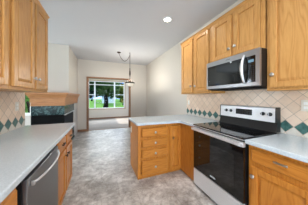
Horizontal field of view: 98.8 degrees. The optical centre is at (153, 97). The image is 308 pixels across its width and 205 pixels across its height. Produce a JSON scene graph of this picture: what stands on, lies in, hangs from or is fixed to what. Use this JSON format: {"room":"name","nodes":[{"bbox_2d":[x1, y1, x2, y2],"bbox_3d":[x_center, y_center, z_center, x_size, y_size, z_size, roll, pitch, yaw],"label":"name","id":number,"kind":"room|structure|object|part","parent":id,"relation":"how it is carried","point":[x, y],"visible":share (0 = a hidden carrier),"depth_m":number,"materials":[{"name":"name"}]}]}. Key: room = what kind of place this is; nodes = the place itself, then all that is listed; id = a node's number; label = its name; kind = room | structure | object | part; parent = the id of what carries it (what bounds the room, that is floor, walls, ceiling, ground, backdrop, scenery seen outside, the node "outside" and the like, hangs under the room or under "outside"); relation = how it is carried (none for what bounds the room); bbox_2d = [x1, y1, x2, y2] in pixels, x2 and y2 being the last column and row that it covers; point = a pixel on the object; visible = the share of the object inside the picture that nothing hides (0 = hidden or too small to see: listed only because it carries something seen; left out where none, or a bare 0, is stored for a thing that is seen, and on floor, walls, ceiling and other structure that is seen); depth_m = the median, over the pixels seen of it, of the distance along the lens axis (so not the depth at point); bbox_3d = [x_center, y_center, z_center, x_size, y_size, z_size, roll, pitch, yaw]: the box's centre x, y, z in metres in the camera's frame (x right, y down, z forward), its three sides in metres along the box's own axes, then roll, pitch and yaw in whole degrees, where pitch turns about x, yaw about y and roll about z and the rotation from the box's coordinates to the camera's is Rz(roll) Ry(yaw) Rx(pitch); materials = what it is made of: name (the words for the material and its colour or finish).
{"room":"kitchen","nodes":[
{"label":"kitchen","id":0,"kind":"room"},
{"bbox_2d":[47,43,76,93],"bbox_3d":[-3.014,-0.790,4.227,0.775,1.337,1.415,0,0,-22],"label":"wall","id":1,"kind":"structure","parent":0,"point":[62,62],"depth_m":3.65,"materials":[{"name":"grey paint"}]},
{"bbox_2d":[25,59,145,131],"bbox_3d":[-3.468,-0.070,4.872,6.669,2.777,0.120,0,0,-22],"label":"wall","id":2,"kind":"structure","parent":0,"point":[90,68],"depth_m":5.47,"materials":[{"name":"grey paint"}]},
{"bbox_2d":[86,76,130,130],"bbox_3d":[-1.849,0.253,5.517,1.725,2.130,0.162,0,0,-22],"label":"trim opening","id":3,"kind":"structure","parent":2,"relation":"attached to","point":[87,77],"depth_m":5.27,"materials":[{"name":"brown wood"}]},
{"bbox_2d":[89,79,127,117],"bbox_3d":[-2.918,-0.070,8.391,4.300,2.777,0.150,0,0,-22],"label":"wall","id":4,"kind":"structure","parent":0,"point":[105,112],"depth_m":8.42,"materials":[{"name":"paint"}]},
{"bbox_2d":[89,80,125,109],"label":"window","id":5,"kind":"structure","parent":4,"relation":"in","point":[94,84],"depth_m":8.23,"materials":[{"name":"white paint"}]},
{"bbox_2d":[89,116,127,118],"bbox_3d":[-2.887,1.282,8.314,4.000,0.077,0.016,0,0,-22],"label":"baseboard","id":6,"kind":"structure","parent":4,"relation":"attached to","point":[119,116],"depth_m":8.30,"materials":[{"name":"brown wood"}]},
{"bbox_2d":[39,0,237,64],"bbox_3d":[-2.227,-1.559,2.772,7.419,0.200,11.100,0,0,-22],"label":"ceiling","id":7,"kind":"structure","parent":0,"point":[95,30],"depth_m":2.65,"materials":[{"name":"white paint"}]},
{"bbox_2d":[117,51,134,86],"bbox_3d":[-0.909,-0.893,4.288,0.560,1.132,0.306,0,0,-22],"label":"pendant lamp","id":8,"kind":"object","parent":7,"relation":"hanging from","point":[130,83],"visible":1,"depth_m":4.26,"materials":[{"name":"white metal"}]},
{"bbox_2d":[163,17,171,21],"bbox_3d":[0.253,-1.454,2.475,0.174,0.009,0.174,0,0,-22],"label":"recessed light","id":9,"kind":"object","parent":7,"relation":"in","point":[166,19],"visible":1,"depth_m":2.47,"materials":[{"name":"white paint"}]},
{"bbox_2d":[62,117,217,204],"bbox_3d":[-2.282,1.393,2.750,7.300,0.150,11.100,0,0,-22],"label":"floor","id":10,"kind":"structure","parent":0,"point":[103,173],"depth_m":2.12,"materials":[{"name":"tile"}]},
{"bbox_2d":[0,188,16,204],"bbox_3d":[-0.829,0.881,0.205,0.625,0.874,0.955,0,0,-22],"label":"base cabinet","id":11,"kind":"object","parent":10,"relation":"on","point":[11,199],"visible":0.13,"depth_m":0.65,"materials":[{"name":"brown wood"}]},
{"bbox_2d":[16,146,59,204],"bbox_3d":[-1.093,0.884,0.942,0.649,0.868,0.590,0,0,-22],"label":"dishwasher","id":12,"kind":"object","parent":10,"relation":"on","point":[40,186],"visible":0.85,"depth_m":0.96,"materials":[{"name":"grey metal"}]},
{"bbox_3d":[-0.816,0.523,1.053,0.053,0.014,0.506,0,0,-22],"label":"handle","id":13,"kind":"part","parent":12,"relation":"part of","materials":[{"name":"silver metal"}]},
{"bbox_2d":[24,92,79,139],"bbox_3d":[-2.811,0.601,3.882,0.825,1.434,2.195,0,0,-22],"label":"fireplace","id":14,"kind":"object","parent":10,"relation":"on","point":[50,107],"visible":0.48,"depth_m":3.17,"materials":[{"name":"brown wood"}]},
{"bbox_3d":[-2.523,0.672,3.159,0.655,0.492,0.041,0,0,-22],"label":"door frame","id":15,"kind":"part","parent":14,"relation":"part of","materials":[{"name":"black metal"}]},
{"bbox_3d":[-3.094,0.760,4.604,0.645,1.115,0.645,0,0,-22],"label":"panel","id":16,"kind":"part","parent":14,"relation":"part of","materials":[{"name":"grey paint"}]},
{"bbox_2d":[56,129,72,204],"bbox_3d":[-1.376,0.881,1.575,0.625,0.874,0.775,0,0,-22],"label":"base cabinet","id":17,"kind":"object","parent":10,"relation":"on","point":[64,145],"visible":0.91,"depth_m":1.60,"materials":[{"name":"brown wood"}]},
{"bbox_2d":[0,123,74,202],"bbox_3d":[-1.088,0.424,0.831,0.631,0.040,2.550,0,0,-22],"label":"countertop","id":18,"kind":"structure","parent":17,"relation":"on","point":[23,148],"depth_m":1.04,"materials":[{"name":"laminate"}]},
{"bbox_3d":[-1.049,0.539,1.498,0.022,0.133,0.330,0,0,-22],"label":"drawer","id":19,"kind":"part","parent":17,"relation":"part of","materials":[{"name":"brown wood"}]},
{"bbox_3d":[-1.050,0.918,1.497,0.021,0.550,0.330,0,0,-22],"label":"door","id":20,"kind":"part","parent":17,"relation":"part of","materials":[{"name":"brown wood"}]},
{"bbox_3d":[-1.053,0.918,1.496,0.013,0.448,0.228,0,0,-22],"label":"door panel","id":21,"kind":"part","parent":17,"relation":"part of","materials":[{"name":"brown wood"}]},
{"bbox_3d":[-1.189,0.539,1.849,0.022,0.133,0.345,0,0,-22],"label":"drawer","id":22,"kind":"part","parent":17,"relation":"part of","materials":[{"name":"brown wood"}]},
{"bbox_3d":[-1.190,0.918,1.848,0.021,0.550,0.345,0,0,-22],"label":"door","id":23,"kind":"part","parent":17,"relation":"part of","materials":[{"name":"brown wood"}]},
{"bbox_3d":[-1.193,0.918,1.847,0.013,0.448,0.243,0,0,-22],"label":"door panel","id":24,"kind":"part","parent":17,"relation":"part of","materials":[{"name":"brown wood"}]},
{"bbox_2d":[131,122,167,179],"bbox_3d":[-0.099,0.881,2.445,0.547,0.874,0.625,0,0,-22],"label":"base cabinet","id":25,"kind":"object","parent":10,"relation":"on","point":[149,143],"visible":0.9,"depth_m":2.19,"materials":[{"name":"brown wood"}]},
{"bbox_3d":[-0.359,0.881,2.368,0.006,0.874,0.575,0,0,-22],"label":"panel","id":26,"kind":"part","parent":25,"relation":"part of","materials":[{"name":"brown wood"}]},
{"bbox_3d":[0.017,1.141,2.195,0.458,0.245,0.022,0,0,-22],"label":"drawer","id":27,"kind":"part","parent":25,"relation":"part of","materials":[{"name":"brown wood"}]},
{"bbox_3d":[0.017,0.916,2.195,0.458,0.136,0.022,0,0,-22],"label":"drawer","id":28,"kind":"part","parent":25,"relation":"part of","materials":[{"name":"brown wood"}]},
{"bbox_3d":[0.017,0.748,2.195,0.458,0.134,0.022,0,0,-22],"label":"drawer","id":29,"kind":"part","parent":25,"relation":"part of","materials":[{"name":"brown wood"}]},
{"bbox_3d":[0.017,0.577,2.195,0.458,0.147,0.022,0,0,-22],"label":"drawer","id":30,"kind":"part","parent":25,"relation":"part of","materials":[{"name":"brown wood"}]},
{"bbox_2d":[168,123,194,180],"bbox_3d":[0.603,0.881,2.530,0.815,0.874,0.986,0,0,-22],"label":"base cabinet","id":31,"kind":"object","parent":10,"relation":"on","point":[180,136],"visible":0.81,"depth_m":2.30,"materials":[{"name":"brown wood"}]},
{"bbox_2d":[128,114,218,126],"bbox_3d":[0.327,0.424,2.442,1.407,0.040,1.030,0,0,-22],"label":"countertop","id":32,"kind":"structure","parent":31,"relation":"on","point":[186,119],"depth_m":2.30,"materials":[{"name":"laminate"}]},
{"bbox_3d":[0.370,0.864,2.359,0.255,0.839,0.018,0,0,-22],"label":"frame","id":33,"kind":"part","parent":31,"relation":"part of","materials":[{"name":"brown wood"}]},
{"bbox_3d":[0.376,0.881,2.340,0.217,0.763,0.021,0,0,-22],"label":"door","id":34,"kind":"part","parent":31,"relation":"part of","materials":[{"name":"brown wood"}]},
{"bbox_3d":[0.375,0.881,2.342,0.125,0.671,0.013,0,0,-22],"label":"door panel","id":35,"kind":"part","parent":31,"relation":"part of","materials":[{"name":"brown wood"}]},
{"bbox_3d":[0.560,0.864,2.204,0.019,0.839,0.411,0,0,-22],"label":"return panel","id":36,"kind":"part","parent":31,"relation":"part of","materials":[{"name":"brown wood"}]},
{"bbox_2d":[191,104,280,204],"bbox_3d":[0.996,0.717,1.736,0.673,1.202,0.754,0,0,-22],"label":"range","id":37,"kind":"object","parent":10,"relation":"on","point":[221,152],"visible":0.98,"depth_m":1.57,"materials":[{"name":"black glass"}]},
{"bbox_3d":[0.706,0.458,1.620,0.048,0.028,0.730,0,0,-22],"label":"handle","id":38,"kind":"part","parent":37,"relation":"part of","materials":[{"name":"silver metal"}]},
{"bbox_3d":[0.746,1.161,1.636,0.030,0.223,0.746,0,0,-22],"label":"storage drawer","id":39,"kind":"part","parent":37,"relation":"part of","materials":[{"name":"silver metal"}]},
{"bbox_3d":[0.745,0.764,1.635,0.032,0.548,0.746,0,0,-22],"label":"oven door","id":40,"kind":"part","parent":37,"relation":"part of","materials":[{"name":"black glass"}]},
{"bbox_3d":[0.744,0.465,1.635,0.035,0.050,0.746,0,0,-22],"label":"rail","id":41,"kind":"part","parent":37,"relation":"part of","materials":[{"name":"silver metal"}]},
{"bbox_2d":[193,121,276,140],"bbox_3d":[0.980,0.408,1.729,0.558,0.026,0.754,0,0,-22],"label":"cooktop","id":42,"kind":"object","parent":37,"relation":"in","point":[231,130],"depth_m":1.59,"materials":[{"name":"black glass"}]},
{"bbox_2d":[249,145,307,204],"bbox_3d":[1.338,0.881,0.950,0.620,0.874,0.932,0,0,-22],"label":"base cabinet","id":43,"kind":"object","parent":10,"relation":"on","point":[274,178],"visible":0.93,"depth_m":1.08,"materials":[{"name":"brown wood"}]},
{"bbox_2d":[245,133,307,162],"bbox_3d":[1.343,0.424,0.943,0.630,0.040,0.955,0,0,-22],"label":"countertop","id":44,"kind":"structure","parent":43,"relation":"on","point":[291,146],"depth_m":1.13,"materials":[{"name":"laminate"}]},
{"bbox_3d":[1.000,0.541,1.060,0.022,0.123,0.417,0,0,-22],"label":"drawer","id":45,"kind":"part","parent":43,"relation":"part of","materials":[{"name":"brown wood"}]},
{"bbox_3d":[1.002,0.919,1.060,0.021,0.547,0.417,0,0,-22],"label":"door","id":46,"kind":"part","parent":43,"relation":"part of","materials":[{"name":"brown wood"}]},
{"bbox_3d":[0.989,0.523,1.030,0.030,0.014,0.090,0,0,-22],"label":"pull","id":47,"kind":"part","parent":43,"relation":"part of","materials":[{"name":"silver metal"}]},
{"bbox_3d":[1.005,0.919,1.061,0.013,0.445,0.315,0,0,-22],"label":"door panel","id":48,"kind":"part","parent":43,"relation":"part of","materials":[{"name":"brown wood"}]},
{"bbox_2d":[146,0,305,137],"bbox_3d":[1.158,-0.070,2.465,0.140,2.777,8.020,0,0,-22],"label":"wall","id":49,"kind":"structure","parent":0,"point":[164,96],"depth_m":4.12,"materials":[{"name":"grey paint"}]},
{"bbox_2d":[180,24,224,93],"bbox_3d":[0.864,-0.611,2.521,0.350,1.086,0.842,0,0,-22],"label":"upper cabinet","id":50,"kind":"object","parent":49,"relation":"attached to","point":[196,50],"visible":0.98,"depth_m":2.38,"materials":[{"name":"brown wood"}]},
{"bbox_3d":[0.666,-0.599,2.659,0.013,0.899,0.243,0,0,-22],"label":"door panel","id":51,"kind":"part","parent":50,"relation":"part of","materials":[{"name":"brown wood"}]},
{"bbox_3d":[0.663,-0.599,2.657,0.021,1.001,0.345,0,0,-22],"label":"door","id":52,"kind":"part","parent":50,"relation":"part of","materials":[{"name":"brown wood"}]},
{"bbox_3d":[0.743,-1.131,2.472,0.048,0.045,0.842,0,0,-22],"label":"crown moulding","id":53,"kind":"part","parent":50,"relation":"part of","materials":[{"name":"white wood"}]},
{"bbox_3d":[0.757,-0.611,2.478,0.018,1.086,0.842,0,0,-22],"label":"frame","id":54,"kind":"part","parent":50,"relation":"part of","materials":[{"name":"brown wood"}]},
{"bbox_3d":[0.814,-0.599,2.279,0.021,1.001,0.340,0,0,-22],"label":"door","id":55,"kind":"part","parent":50,"relation":"part of","materials":[{"name":"brown wood"}]},
{"bbox_3d":[0.817,-0.599,2.280,0.013,0.899,0.238,0,0,-22],"label":"door panel","id":56,"kind":"part","parent":50,"relation":"part of","materials":[{"name":"brown wood"}]},
{"bbox_3d":[0.885,-0.074,2.529,0.306,0.012,0.842,0,0,-22],"label":"rail","id":57,"kind":"part","parent":50,"relation":"part of","materials":[{"name":"brown wood"}]},
{"bbox_2d":[210,0,266,61],"bbox_3d":[1.157,-0.837,1.786,0.350,0.634,0.736,0,0,-22],"label":"upper cabinet","id":58,"kind":"object","parent":49,"relation":"attached to","point":[243,28],"visible":0.81,"depth_m":1.63,"materials":[{"name":"brown wood"}]},
{"bbox_3d":[0.970,-0.822,1.897,0.013,0.453,0.213,0,0,-22],"label":"door panel","id":59,"kind":"part","parent":58,"relation":"part of","materials":[{"name":"brown wood"}]},
{"bbox_3d":[0.967,-0.822,1.896,0.021,0.555,0.315,0,0,-22],"label":"door","id":60,"kind":"part","parent":58,"relation":"part of","materials":[{"name":"brown wood"}]},
{"bbox_3d":[1.036,-1.131,1.738,0.048,0.045,0.736,0,0,-22],"label":"crown moulding","id":61,"kind":"part","parent":58,"relation":"part of","materials":[{"name":"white wood"}]},
{"bbox_2d":[207,47,266,90],"bbox_3d":[1.099,-0.308,1.752,0.476,0.412,0.736,0,0,-22],"label":"microwave","id":62,"kind":"object","parent":58,"relation":"attached to","point":[247,70],"visible":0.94,"depth_m":1.55,"materials":[{"name":"silver metal"}]},
{"bbox_3d":[0.932,-0.308,1.767,0.027,0.284,0.541,0,0,-22],"label":"door","id":63,"kind":"part","parent":62,"relation":"part of","materials":[{"name":"black glass"}]},
{"bbox_3d":[0.993,-0.315,1.478,0.076,0.322,0.032,0,0,-22],"label":"handle","id":64,"kind":"part","parent":62,"relation":"part of","materials":[{"name":"silver metal"}]},
{"bbox_3d":[1.057,-0.308,1.454,0.027,0.284,0.129,0,0,-22],"label":"control panel","id":65,"kind":"part","parent":62,"relation":"part of","materials":[{"name":"black glass"}]},
{"bbox_3d":[1.098,-0.822,1.574,0.013,0.453,0.198,0,0,-22],"label":"door panel","id":66,"kind":"part","parent":58,"relation":"part of","materials":[{"name":"brown wood"}]},
{"bbox_3d":[1.095,-0.822,1.573,0.021,0.555,0.300,0,0,-22],"label":"door","id":67,"kind":"part","parent":58,"relation":"part of","materials":[{"name":"brown wood"}]},
{"bbox_2d":[187,89,307,137],"bbox_3d":[1.304,-0.058,1.900,0.007,0.924,2.762,0,0,-22],"label":"backsplash","id":68,"kind":"structure","parent":49,"relation":"attached to","point":[294,121],"depth_m":1.68,"materials":[{"name":"tile"}]},
{"bbox_2d":[267,0,307,90],"bbox_3d":[1.472,-0.611,0.999,0.350,1.086,0.925,0,0,-22],"label":"upper cabinet","id":69,"kind":"object","parent":49,"relation":"attached to","point":[287,20],"visible":1,"depth_m":1.22,"materials":[{"name":"brown wood"}]},
{"bbox_3d":[1.492,-0.074,1.007,0.306,0.012,0.925,0,0,-22],"label":"rail","id":70,"kind":"part","parent":69,"relation":"part of","materials":[{"name":"brown wood"}]},
{"bbox_3d":[1.265,-0.599,1.157,0.013,0.899,0.310,0,0,-22],"label":"door panel","id":71,"kind":"part","parent":69,"relation":"part of","materials":[{"name":"brown wood"}]},
{"bbox_2d":[301,100,307,110],"bbox_3d":[1.525,0.083,1.325,0.009,0.115,0.072,0,0,-22],"label":"wall outlet","id":72,"kind":"object","parent":49,"relation":"attached to","point":[304,103],"visible":1,"depth_m":1.33,"materials":[{"name":"beige plastic"}]},
{"bbox_3d":[-1.091,-0.071,-0.193,0.120,2.777,4.450,0,0,-22],"label":"wall","id":73,"kind":"structure","parent":0,"visible":0},
{"bbox_2d":[0,0,8,88],"bbox_3d":[-1.160,-0.611,0.632,0.340,1.086,0.914,0,0,-22],"label":"upper cabinet","id":74,"kind":"object","parent":73,"relation":"attached to","point":[4,4],"visible":1,"depth_m":1.03,"materials":[{"name":"brown wood"}]},
{"bbox_3d":[-1.123,-0.599,0.887,0.013,0.899,0.298,0,0,-22],"label":"door panel","id":75,"kind":"part","parent":74,"relation":"part of","materials":[{"name":"brown wood"}]},
{"bbox_2d":[0,91,24,134],"bbox_3d":[-1.384,0.168,0.713,0.007,0.472,2.550,0,0,-22],"label":"backsplash","id":76,"kind":"structure","parent":73,"relation":"attached to","point":[10,119],"depth_m":1.61,"materials":[{"name":"tile"}]},
{"bbox_2d":[15,102,18,110],"bbox_3d":[-1.775,0.118,1.714,0.009,0.115,0.072,0,0,-22],"label":"wall outlet","id":77,"kind":"object","parent":73,"relation":"attached to","point":[16,103],"visible":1,"depth_m":1.71,"materials":[{"name":"beige plastic"}]},
{"bbox_2d":[0,0,49,92],"bbox_3d":[-1.490,-0.611,1.458,0.340,1.086,0.857,0,0,-22],"label":"upper cabinet","id":78,"kind":"object","parent":73,"relation":"attached to","point":[28,19],"visible":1,"depth_m":1.38,"materials":[{"name":"brown wood"}]},
{"bbox_3d":[-1.292,-0.599,1.318,0.021,1.001,0.380,0,0,-22],"label":"door","id":79,"kind":"part","parent":78,"relation":"part of","materials":[{"name":"brown wood"}]},
{"bbox_3d":[-1.510,-0.074,1.450,0.296,0.012,0.857,0,0,-22],"label":"rail","id":80,"kind":"part","parent":78,"relation":"part of","materials":[{"name":"brown wood"}]},
{"bbox_3d":[-1.295,-0.599,1.317,0.013,0.899,0.278,0,0,-22],"label":"door panel","id":81,"kind":"part","parent":78,"relation":"part of","materials":[{"name":"brown wood"}]},
{"bbox_3d":[-1.446,-0.599,1.705,0.021,1.001,0.350,0,0,-22],"label":"door","id":82,"kind":"part","parent":78,"relation":"part of","materials":[{"name":"brown wood"}]},
{"bbox_3d":[-1.449,-0.599,1.704,0.013,0.899,0.248,0,0,-22],"label":"door panel","id":83,"kind":"part","parent":78,"relation":"part of","materials":[{"name":"brown wood"}]},
{"bbox_3d":[-1.373,-1.131,1.505,0.048,0.045,0.857,0,0,-22],"label":"crown moulding","id":84,"kind":"part","parent":78,"relation":"part of","materials":[{"name":"brown wood"}]},
{"label":"outside","id":85,"kind":"structure","parent":0,"visible":0},
{"bbox_2d":[25,99,123,112],"bbox_3d":[-14.824,1.918,37.152,180.000,0.300,200.000,0,0,-22],"label":"ground","id":86,"kind":"structure","parent":85,"point":[99,104],"depth_m":32.65,"materials":[{"name":"green plant"}]},
{"bbox_2d":[25,95,29,112],"bbox_3d":[-8.119,-0.369,8.402,2.875,4.323,3.624,0,0,-22],"label":"broadleaf tree","id":87,"kind":"object","parent":86,"relation":"on","point":[27,103],"visible":0.04,"depth_m":8.37,"materials":[{"name":"green plant"}]},
{"bbox_2d":[89,85,98,100],"bbox_3d":[-28.538,-3.132,60.020,9.890,9.868,7.747,0,0,-22],"label":"broadleaf tree","id":88,"kind":"object","parent":86,"relation":"on","point":[91,97],"visible":0.13,"depth_m":59.53,"materials":[{"name":"green plant"}]},
{"bbox_2d":[89,81,121,107],"bbox_3d":[-6.824,-3.137,18.830,5.980,9.892,5.945,0,0,37],"label":"broadleaf tree","id":89,"kind":"object","parent":86,"relation":"on","point":[106,90],"visible":0.21,"depth_m":18.30,"materials":[{"name":"green plant"}]},
{"bbox_2d":[102,96,113,102],"bbox_3d":[-14.820,-0.757,42.537,4.200,5.050,6.800,0,0,-22],"label":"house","id":90,"kind":"structure","parent":86,"relation":"on","point":[110,100],"depth_m":39.86,"materials":[{"name":"white"}]},
{"bbox_2d":[116,84,123,104],"bbox_3d":[-7.181,-0.588,29.777,4.113,4.779,3.770,0,0,-22],"label":"broadleaf tree","id":91,"kind":"object","parent":86,"relation":"on","point":[122,88],"visible":0.33,"depth_m":29.30,"materials":[{"name":"green plant"}]}
]}

